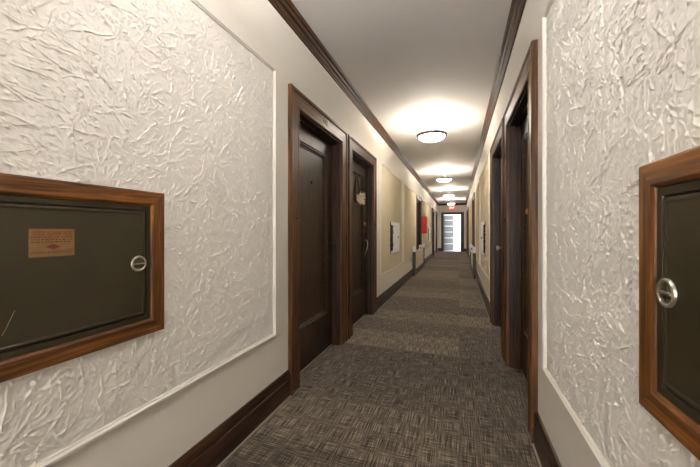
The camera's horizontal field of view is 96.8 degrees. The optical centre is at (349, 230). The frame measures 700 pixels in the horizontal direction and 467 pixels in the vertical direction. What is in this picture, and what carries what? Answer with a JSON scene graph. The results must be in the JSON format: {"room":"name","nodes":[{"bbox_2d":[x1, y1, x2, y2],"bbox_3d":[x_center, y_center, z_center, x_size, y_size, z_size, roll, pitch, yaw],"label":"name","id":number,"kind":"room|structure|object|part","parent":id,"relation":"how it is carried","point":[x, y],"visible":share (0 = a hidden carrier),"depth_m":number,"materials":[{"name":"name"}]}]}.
{"room":"apartment building corridor","nodes":[
{"label":"apartment building corridor","id":0,"kind":"room"},
{"bbox_2d":[0,0,437,466],"bbox_3d":[0.915,-0.200,6.355,0.263,2.700,24.600,0,0,19],"label":"wall","id":1,"kind":"structure","parent":0,"point":[157,96],"depth_m":1.30,"materials":[{"name":"paint"}]},
{"bbox_2d":[0,173,163,382],"bbox_3d":[-0.887,0.120,0.856,0.020,0.541,0.829,0,0,19],"label":"access panel","id":2,"kind":"object","parent":1,"relation":"attached to","point":[80,280],"visible":1,"depth_m":0.95,"materials":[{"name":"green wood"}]},
{"bbox_3d":[-0.888,0.120,0.856,0.012,0.386,0.674,0,0,19],"label":"cabinet door","id":3,"kind":"part","parent":2,"relation":"part of","materials":[{"name":"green metal"}]},
{"bbox_3d":[-0.887,-0.122,0.856,0.020,0.056,0.829,0,0,19],"label":"frame rail","id":4,"kind":"part","parent":2,"relation":"part of","materials":[{"name":"orange wood"}]},
{"bbox_3d":[-0.887,0.363,0.856,0.020,0.056,0.829,0,0,19],"label":"frame rail","id":5,"kind":"part","parent":2,"relation":"part of","materials":[{"name":"orange wood"}]},
{"bbox_2d":[134,258,144,269],"bbox_3d":[-0.780,0.120,1.149,0.003,0.044,0.044,0,0,19],"label":"handle","id":6,"kind":"object","parent":2,"relation":"on","point":[139,263],"depth_m":1.15,"materials":[{"name":"metal"}]},
{"bbox_3d":[-0.759,0.120,1.221,0.020,0.541,0.056,0,0,19],"label":"frame rail","id":7,"kind":"part","parent":2,"relation":"part of","materials":[{"name":"orange wood"}]},
{"bbox_3d":[-0.792,-0.184,1.138,0.012,1.692,1.825,0,0,19],"label":"stucco panel","id":8,"kind":"part","parent":1,"relation":"part of","materials":[{"name":"paint"}]},
{"bbox_2d":[30,0,275,466],"bbox_3d":[-0.789,-0.184,1.137,0.018,1.732,1.865,0,0,19],"label":"trim","id":9,"kind":"structure","parent":1,"relation":"attached to","point":[66,451],"depth_m":1.48,"materials":[{"name":"paint"}]},
{"bbox_2d":[168,248,437,466],"bbox_3d":[0.994,1.060,6.221,0.020,0.180,24.400,0,0,19],"label":"baseboard","id":10,"kind":"structure","parent":1,"relation":"attached to","point":[210,451],"depth_m":1.69,"materials":[{"name":"brown wood"}]},
{"bbox_2d":[288,83,347,395],"bbox_3d":[-0.303,0.060,2.745,0.192,2.180,1.160,0,0,19],"label":"door","id":11,"kind":"structure","parent":1,"relation":"in","point":[317,145],"depth_m":2.77,"materials":[{"name":"brown wood"}]},
{"bbox_3d":[-0.397,0.060,2.235,0.032,2.180,0.135,0,0,19],"label":"casing","id":12,"kind":"part","parent":11,"relation":"part of","materials":[{"name":"brown wood"}]},
{"bbox_3d":[-0.349,0.030,2.761,0.019,1.539,0.580,0,0,19],"label":"panel","id":13,"kind":"part","parent":11,"relation":"part of","materials":[{"name":"brown wood"}]},
{"bbox_3d":[-0.329,0.030,2.754,0.028,1.543,0.584,0,0,19],"label":"panel moulding","id":14,"kind":"part","parent":11,"relation":"part of","materials":[{"name":"brown wood"}]},
{"bbox_3d":[-0.228,-0.963,2.718,0.032,0.135,1.160,0,0,19],"label":"head casing","id":15,"kind":"part","parent":11,"relation":"part of","materials":[{"name":"brown wood"}]},
{"bbox_3d":[-0.058,0.060,3.202,0.032,2.180,0.135,0,0,19],"label":"casing","id":16,"kind":"part","parent":11,"relation":"part of","materials":[{"name":"brown wood"}]},
{"bbox_2d":[268,0,438,204],"bbox_3d":[1.014,-1.498,6.214,0.064,0.105,24.400,0,0,19],"label":"trim","id":17,"kind":"structure","parent":1,"relation":"attached to","point":[287,10],"depth_m":2.83,"materials":[{"name":"brown wood"}]},
{"bbox_2d":[348,134,376,338],"bbox_3d":[0.097,0.060,3.887,0.192,2.180,1.160,0,0,19],"label":"door","id":18,"kind":"structure","parent":1,"relation":"in","point":[362,220],"depth_m":4.13,"materials":[{"name":"brown wood"}]},
{"bbox_3d":[0.003,0.060,3.377,0.032,2.180,0.135,0,0,19],"label":"casing","id":19,"kind":"part","parent":18,"relation":"part of","materials":[{"name":"brown wood"}]},
{"bbox_3d":[0.051,0.030,3.903,0.019,1.539,0.580,0,0,19],"label":"panel","id":20,"kind":"part","parent":18,"relation":"part of","materials":[{"name":"brown wood"}]},
{"bbox_3d":[0.071,0.030,3.896,0.028,1.543,0.584,0,0,19],"label":"panel moulding","id":21,"kind":"part","parent":18,"relation":"part of","materials":[{"name":"brown wood"}]},
{"bbox_2d":[353,175,365,205],"bbox_3d":[0.129,-0.524,3.935,0.071,0.417,0.334,0,0,19],"label":"wreath","id":22,"kind":"object","parent":18,"relation":"hanging from","point":[360,199],"visible":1,"depth_m":3.92,"materials":[{"name":"beige fabric"}]},
{"bbox_3d":[0.172,-0.963,3.860,0.032,0.135,1.160,0,0,19],"label":"head casing","id":23,"kind":"part","parent":18,"relation":"part of","materials":[{"name":"brown wood"}]},
{"bbox_3d":[0.342,0.060,4.344,0.032,2.180,0.135,0,0,19],"label":"casing","id":24,"kind":"part","parent":18,"relation":"part of","materials":[{"name":"brown wood"}]},
{"bbox_2d":[380,162,401,275],"bbox_3d":[0.774,-0.184,5.599,0.018,1.732,1.880,0,0,19],"label":"trim","id":25,"kind":"structure","parent":1,"relation":"attached to","point":[380,162],"depth_m":4.71,"materials":[{"name":"paint"}]},
{"bbox_3d":[0.777,-0.184,5.598,0.022,1.692,1.840,0,0,19],"label":"stucco panel","id":26,"kind":"part","parent":1,"relation":"part of","materials":[{"name":"beige paint"}]},
{"bbox_2d":[390,222,399,253],"bbox_3d":[0.838,0.120,5.761,0.030,0.560,0.832,0,0,19],"label":"upper cabinet","id":27,"kind":"object","parent":1,"relation":"attached to","point":[394,227],"visible":0.98,"depth_m":5.71,"materials":[{"name":"silver metal"}]},
{"bbox_3d":[0.832,0.120,5.764,0.012,0.405,0.675,0,0,19],"label":"cabinet door","id":28,"kind":"part","parent":27,"relation":"part of","materials":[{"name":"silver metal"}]},
{"bbox_3d":[0.830,0.120,5.765,0.012,0.452,0.722,0,0,19],"label":"metal frame","id":29,"kind":"part","parent":27,"relation":"part of","materials":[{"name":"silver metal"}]},
{"bbox_2d":[403,182,415,262],"bbox_3d":[1.466,-0.184,7.571,0.018,1.732,1.860,0,0,19],"label":"trim","id":30,"kind":"structure","parent":1,"relation":"attached to","point":[403,182],"depth_m":6.70,"materials":[{"name":"paint"}]},
{"bbox_3d":[1.469,-0.184,7.570,0.021,1.692,1.820,0,0,19],"label":"stucco panel","id":31,"kind":"part","parent":1,"relation":"part of","materials":[{"name":"beige paint"}]},
{"bbox_2d":[416,194,421,249],"bbox_3d":[1.979,0.060,9.256,0.192,2.180,1.090,0,0,19],"label":"door","id":32,"kind":"structure","parent":1,"relation":"in","point":[418,198],"depth_m":9.62,"materials":[{"name":"brown wood"}]},
{"bbox_3d":[1.897,0.060,8.779,0.032,2.180,0.135,0,0,19],"label":"casing","id":33,"kind":"part","parent":32,"relation":"part of","materials":[{"name":"brown wood"}]},
{"bbox_3d":[2.212,0.060,9.681,0.032,2.180,0.135,0,0,19],"label":"casing","id":34,"kind":"part","parent":32,"relation":"part of","materials":[{"name":"brown wood"}]},
{"bbox_2d":[422,217,427,233],"bbox_3d":[2.412,-0.190,10.027,0.181,0.540,0.280,0,0,19],"label":"box","id":35,"kind":"object","parent":1,"relation":"attached to","point":[424,219],"visible":0.89,"depth_m":9.90,"materials":[{"name":"red metal"}]},
{"bbox_3d":[2.943,-0.184,11.779,0.022,1.692,3.700,0,0,19],"label":"stucco panel","id":36,"kind":"part","parent":1,"relation":"part of","materials":[{"name":"beige paint"}]},
{"bbox_2d":[432,208,434,256],"bbox_3d":[3.752,0.060,14.315,0.192,2.180,1.110,0,0,19],"label":"door","id":37,"kind":"structure","parent":1,"relation":"in","point":[433,210],"depth_m":14.68,"materials":[{"name":"brown wood"}]},
{"bbox_3d":[3.666,0.060,13.828,0.032,2.180,0.135,0,0,19],"label":"casing","id":38,"kind":"part","parent":37,"relation":"part of","materials":[{"name":"brown wood"}]},
{"bbox_3d":[3.989,0.060,14.748,0.032,2.180,0.135,0,0,19],"label":"casing","id":39,"kind":"part","parent":37,"relation":"part of","materials":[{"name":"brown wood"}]},
{"bbox_2d":[435,211,436,251],"bbox_3d":[4.455,0.060,16.320,0.192,2.180,1.120,0,0,19],"label":"door","id":40,"kind":"structure","parent":1,"relation":"in","point":[435,211],"depth_m":16.14,"materials":[{"name":"brown wood"}]},
{"bbox_3d":[4.367,0.060,15.829,0.032,2.180,0.135,0,0,19],"label":"casing","id":41,"kind":"part","parent":40,"relation":"part of","materials":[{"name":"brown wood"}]},
{"bbox_2d":[217,251,541,466],"bbox_3d":[1.706,1.198,5.972,2.010,0.105,24.800,0,0,19],"label":"floor","id":42,"kind":"structure","parent":0,"point":[424,379],"depth_m":2.17,"materials":[{"name":"carpet"}]},
{"bbox_2d":[413,243,424,275],"bbox_3d":[2.004,0.767,8.951,0.079,0.765,2.272,0,0,19],"label":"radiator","id":43,"kind":"object","parent":42,"relation":"on","point":[418,255],"visible":1,"depth_m":8.71,"materials":[{"name":"white metal"}]},
{"bbox_3d":[1.638,0.765,7.929,0.064,0.470,0.090,0,0,19],"label":"post","id":44,"kind":"part","parent":43,"relation":"part of","materials":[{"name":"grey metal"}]},
{"bbox_2d":[470,244,475,278],"bbox_3d":[3.334,0.767,8.485,0.079,0.765,2.272,0,0,19],"label":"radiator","id":45,"kind":"object","parent":42,"relation":"on","point":[472,249],"visible":0.98,"depth_m":7.43,"materials":[{"name":"white metal"}]},
{"bbox_3d":[2.982,0.765,7.458,0.064,0.470,0.090,0,0,19],"label":"post","id":46,"kind":"part","parent":45,"relation":"part of","materials":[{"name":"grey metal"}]},
{"bbox_2d":[291,0,511,203],"bbox_3d":[1.706,-1.600,5.972,2.010,0.100,24.800,0,0,19],"label":"ceiling","id":47,"kind":"structure","parent":0,"point":[412,62],"depth_m":2.88,"materials":[{"name":"paint"}]},
{"bbox_2d":[417,118,446,141],"bbox_3d":[1.134,-1.397,4.318,0.408,0.305,0.408,0,0,19],"label":"ceiling light","id":48,"kind":"object","parent":47,"relation":"attached to","point":[435,135],"visible":1,"depth_m":4.22,"materials":[{"name":"white glass"}]},
{"bbox_3d":[1.134,-1.282,4.318,0.364,0.074,0.364,0,0,19],"label":"lamp shade","id":49,"kind":"part","parent":48,"relation":"part of","materials":[{"name":"white glass"}]},
{"bbox_2d":[436,170,452,181],"bbox_3d":[2.391,-1.397,7.904,0.408,0.305,0.408,0,0,19],"label":"ceiling light","id":50,"kind":"object","parent":47,"relation":"attached to","point":[441,179],"visible":1,"depth_m":7.79,"materials":[{"name":"white glass"}]},
{"bbox_3d":[2.391,-1.282,7.904,0.364,0.074,0.364,0,0,19],"label":"lamp shade","id":51,"kind":"part","parent":50,"relation":"part of","materials":[{"name":"white glass"}]},
{"bbox_2d":[443,188,454,196],"bbox_3d":[3.615,-1.397,11.396,0.408,0.305,0.408,0,0,19],"label":"ceiling light","id":52,"kind":"object","parent":47,"relation":"attached to","point":[448,189],"visible":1,"depth_m":11.31,"materials":[{"name":"white glass"}]},
{"bbox_2d":[438,205,466,247],"bbox_3d":[5.774,-0.200,17.579,2.010,2.700,0.200,0,0,19],"label":"wall","id":53,"kind":"structure","parent":0,"point":[458,208],"depth_m":17.55,"materials":[{"name":"paint"}]},
{"bbox_2d":[438,203,465,205],"bbox_3d":[5.731,-1.498,17.455,1.530,0.105,0.064,0,0,19],"label":"trim","id":54,"kind":"structure","parent":53,"relation":"attached to","point":[446,203],"depth_m":17.38,"materials":[{"name":"brown wood"}]},
{"bbox_2d":[441,212,463,251],"bbox_3d":[5.909,0.045,17.910,1.215,2.210,0.969,0,0,19],"label":"door","id":55,"kind":"structure","parent":53,"relation":"in","point":[447,231],"depth_m":17.83,"materials":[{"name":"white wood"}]},
{"bbox_3d":[5.234,0.105,17.649,0.114,2.090,0.029,0,0,19],"label":"casing","id":56,"kind":"part","parent":55,"relation":"part of","materials":[{"name":"brown wood"}]},
{"bbox_3d":[5.733,-0.453,18.063,0.660,0.285,0.011,0,0,-37],"label":"panel","id":57,"kind":"part","parent":55,"relation":"part of","materials":[{"name":"grey paint"}]},
{"bbox_3d":[5.733,-0.113,18.063,0.660,0.285,0.011,0,0,-37],"label":"panel","id":58,"kind":"part","parent":55,"relation":"part of","materials":[{"name":"grey paint"}]},
{"bbox_3d":[5.733,0.228,18.063,0.660,0.285,0.011,0,0,-37],"label":"panel","id":59,"kind":"part","parent":55,"relation":"part of","materials":[{"name":"grey paint"}]},
{"bbox_3d":[5.733,0.568,18.063,0.660,0.285,0.011,0,0,-37],"label":"panel","id":60,"kind":"part","parent":55,"relation":"part of","materials":[{"name":"grey paint"}]},
{"bbox_3d":[5.733,0.922,18.063,0.660,0.315,0.011,0,0,-37],"label":"panel","id":61,"kind":"part","parent":55,"relation":"part of","materials":[{"name":"grey paint"}]},
{"bbox_3d":[5.753,-1.000,17.467,1.215,0.120,0.029,0,0,19],"label":"head casing","id":62,"kind":"part","parent":55,"relation":"part of","materials":[{"name":"brown wood"}]},
{"bbox_3d":[6.249,0.105,17.293,0.164,2.090,0.029,0,0,19],"label":"casing","id":63,"kind":"part","parent":55,"relation":"part of","materials":[{"name":"brown wood"}]},
{"bbox_2d":[467,0,699,466],"bbox_3d":[2.564,-0.200,5.777,0.263,2.700,24.600,0,0,19],"label":"wall","id":64,"kind":"structure","parent":0,"point":[623,77],"depth_m":0.93,"materials":[{"name":"paint"}]},
{"bbox_2d":[466,211,466,252],"bbox_3d":[6.019,0.060,15.772,0.192,2.180,1.120,0,0,19],"label":"door","id":65,"kind":"structure","parent":64,"relation":"in","point":[466,211],"depth_m":16.31,"materials":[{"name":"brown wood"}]},
{"bbox_2d":[467,207,468,255],"bbox_3d":[5.316,0.060,13.766,0.192,2.180,1.110,0,0,19],"label":"door","id":66,"kind":"structure","parent":64,"relation":"in","point":[468,207],"depth_m":13.79,"materials":[{"name":"brown wood"}]},
{"bbox_3d":[5.402,0.060,14.253,0.032,2.180,0.135,0,0,19],"label":"casing","id":67,"kind":"part","parent":66,"relation":"part of","materials":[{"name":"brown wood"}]},
{"bbox_3d":[5.080,0.060,13.333,0.032,2.180,0.135,0,0,19],"label":"casing","id":68,"kind":"part","parent":66,"relation":"part of","materials":[{"name":"brown wood"}]},
{"bbox_3d":[4.365,-0.184,11.281,0.022,1.692,3.700,0,0,19],"label":"stucco panel","id":69,"kind":"part","parent":64,"relation":"part of","materials":[{"name":"beige paint"}]},
{"bbox_2d":[472,192,474,246],"bbox_3d":[3.544,0.060,8.708,0.192,2.180,1.090,0,0,19],"label":"door","id":70,"kind":"structure","parent":64,"relation":"in","point":[473,196],"depth_m":9.10,"materials":[{"name":"brown wood"}]},
{"bbox_3d":[3.626,0.060,9.185,0.032,2.180,0.135,0,0,19],"label":"casing","id":71,"kind":"part","parent":70,"relation":"part of","materials":[{"name":"brown wood"}]},
{"bbox_3d":[3.310,0.060,8.284,0.032,2.180,0.135,0,0,19],"label":"casing","id":72,"kind":"part","parent":70,"relation":"part of","materials":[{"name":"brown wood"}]},
{"bbox_3d":[2.890,-0.184,7.072,0.021,1.692,1.820,0,0,19],"label":"stucco panel","id":73,"kind":"part","parent":64,"relation":"part of","materials":[{"name":"beige paint"}]},
{"bbox_2d":[475,179,479,264],"bbox_3d":[2.893,-0.184,7.071,0.018,1.732,1.860,0,0,19],"label":"trim","id":74,"kind":"structure","parent":64,"relation":"attached to","point":[479,179],"depth_m":6.20,"materials":[{"name":"paint"}]},
{"bbox_2d":[481,221,485,255],"bbox_3d":[2.253,0.120,5.265,0.030,0.560,0.832,0,0,19],"label":"upper cabinet","id":75,"kind":"object","parent":64,"relation":"attached to","point":[483,226],"visible":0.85,"depth_m":4.98,"materials":[{"name":"silver metal"}]},
{"bbox_3d":[2.199,-0.184,5.100,0.022,1.692,1.840,0,0,19],"label":"stucco panel","id":76,"kind":"part","parent":64,"relation":"part of","materials":[{"name":"beige paint"}]},
{"bbox_2d":[480,154,489,280],"bbox_3d":[2.201,-0.184,5.099,0.018,1.732,1.880,0,0,19],"label":"trim","id":77,"kind":"structure","parent":64,"relation":"attached to","point":[489,154],"depth_m":4.21,"materials":[{"name":"paint"}]},
{"bbox_2d":[490,118,502,357],"bbox_3d":[1.662,0.060,3.338,0.192,2.180,1.160,0,0,19],"label":"door","id":78,"kind":"structure","parent":64,"relation":"in","point":[496,150],"depth_m":3.75,"materials":[{"name":"brown wood"}]},
{"bbox_3d":[1.756,0.060,3.848,0.032,2.180,0.135,0,0,19],"label":"casing","id":79,"kind":"part","parent":78,"relation":"part of","materials":[{"name":"brown wood"}]},
{"bbox_3d":[1.586,-0.963,3.365,0.032,0.135,1.160,0,0,19],"label":"head casing","id":80,"kind":"part","parent":78,"relation":"part of","materials":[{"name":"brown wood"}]},
{"bbox_3d":[1.417,0.060,2.881,0.032,2.180,0.135,0,0,19],"label":"casing","id":81,"kind":"part","parent":78,"relation":"part of","materials":[{"name":"brown wood"}]},
{"bbox_2d":[466,0,526,204],"bbox_3d":[2.398,-1.498,5.729,0.064,0.105,24.400,0,0,19],"label":"trim","id":82,"kind":"structure","parent":64,"relation":"attached to","point":[517,7],"depth_m":2.82,"materials":[{"name":"brown wood"}]},
{"bbox_2d":[468,254,561,466],"bbox_3d":[2.419,1.060,5.722,0.020,0.180,24.400,0,0,19],"label":"baseboard","id":83,"kind":"structure","parent":64,"relation":"attached to","point":[547,455],"depth_m":1.54,"materials":[{"name":"brown wood"}]},
{"bbox_2d":[503,39,537,442],"bbox_3d":[1.262,0.060,2.196,0.192,2.180,1.160,0,0,19],"label":"door","id":84,"kind":"structure","parent":64,"relation":"in","point":[520,116],"depth_m":2.43,"materials":[{"name":"brown wood"}]},
{"bbox_3d":[1.355,0.060,2.707,0.032,2.180,0.135,0,0,19],"label":"casing","id":85,"kind":"part","parent":84,"relation":"part of","materials":[{"name":"brown wood"}]},
{"bbox_3d":[1.186,-0.963,2.223,0.032,0.135,1.160,0,0,19],"label":"head casing","id":86,"kind":"part","parent":84,"relation":"part of","materials":[{"name":"brown wood"}]},
{"bbox_3d":[1.287,0.030,2.188,0.028,1.543,0.584,0,0,19],"label":"panel moulding","id":87,"kind":"part","parent":84,"relation":"part of","materials":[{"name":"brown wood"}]},
{"bbox_3d":[1.016,0.060,1.739,0.032,2.180,0.135,0,0,19],"label":"casing","id":88,"kind":"part","parent":84,"relation":"part of","materials":[{"name":"brown wood"}]},
{"bbox_2d":[542,0,609,466],"bbox_3d":[0.638,-0.184,0.637,0.018,1.732,1.865,0,0,19],"label":"trim","id":89,"kind":"structure","parent":64,"relation":"attached to","point":[601,460],"depth_m":1.49,"materials":[{"name":"paint"}]},
{"bbox_3d":[0.641,-0.184,0.636,0.011,1.692,1.825,0,0,19],"label":"stucco panel","id":90,"kind":"part","parent":64,"relation":"part of","materials":[{"name":"paint"}]},
{"bbox_2d":[639,146,699,460],"bbox_3d":[0.521,0.122,0.307,0.020,0.532,0.825,0,0,19],"label":"access panel","id":91,"kind":"object","parent":64,"relation":"attached to","point":[669,187],"visible":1,"depth_m":0.60,"materials":[{"name":"orange wood"}]},
{"bbox_3d":[0.648,0.122,0.670,0.020,0.532,0.056,0,0,19],"label":"frame rail","id":92,"kind":"part","parent":91,"relation":"part of","materials":[{"name":"orange wood"}]},
{"bbox_2d":[658,282,670,303],"bbox_3d":[0.624,0.122,0.613,0.003,0.044,0.044,0,0,19],"label":"handle","id":93,"kind":"object","parent":91,"relation":"on","point":[664,288],"depth_m":0.62,"materials":[{"name":"metal"}]},
{"bbox_3d":[0.521,-0.116,0.307,0.020,0.056,0.825,0,0,19],"label":"frame rail","id":94,"kind":"part","parent":91,"relation":"part of","materials":[{"name":"orange wood"}]},
{"bbox_3d":[0.521,0.360,0.307,0.020,0.056,0.825,0,0,19],"label":"frame rail","id":95,"kind":"part","parent":91,"relation":"part of","materials":[{"name":"orange wood"}]},
{"bbox_3d":[0.525,0.122,0.306,0.012,0.424,0.717,0,0,19],"label":"metal frame","id":96,"kind":"part","parent":91,"relation":"part of","materials":[{"name":"black metal"}]},
{"bbox_3d":[0.522,0.122,0.307,0.012,0.377,0.670,0,0,19],"label":"cabinet door","id":97,"kind":"part","parent":91,"relation":"part of","materials":[{"name":"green metal"}]},
{"label":"outside","id":98,"kind":"structure","parent":0,"visible":0},
{"bbox_2d":[449,242,460,250],"bbox_3d":[8.699,1.215,24.820,12.000,0.110,15.400,0,0,19],"label":"ground","id":99,"kind":"structure","parent":98,"point":[456,245],"depth_m":23.28,"materials":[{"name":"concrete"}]}
]}

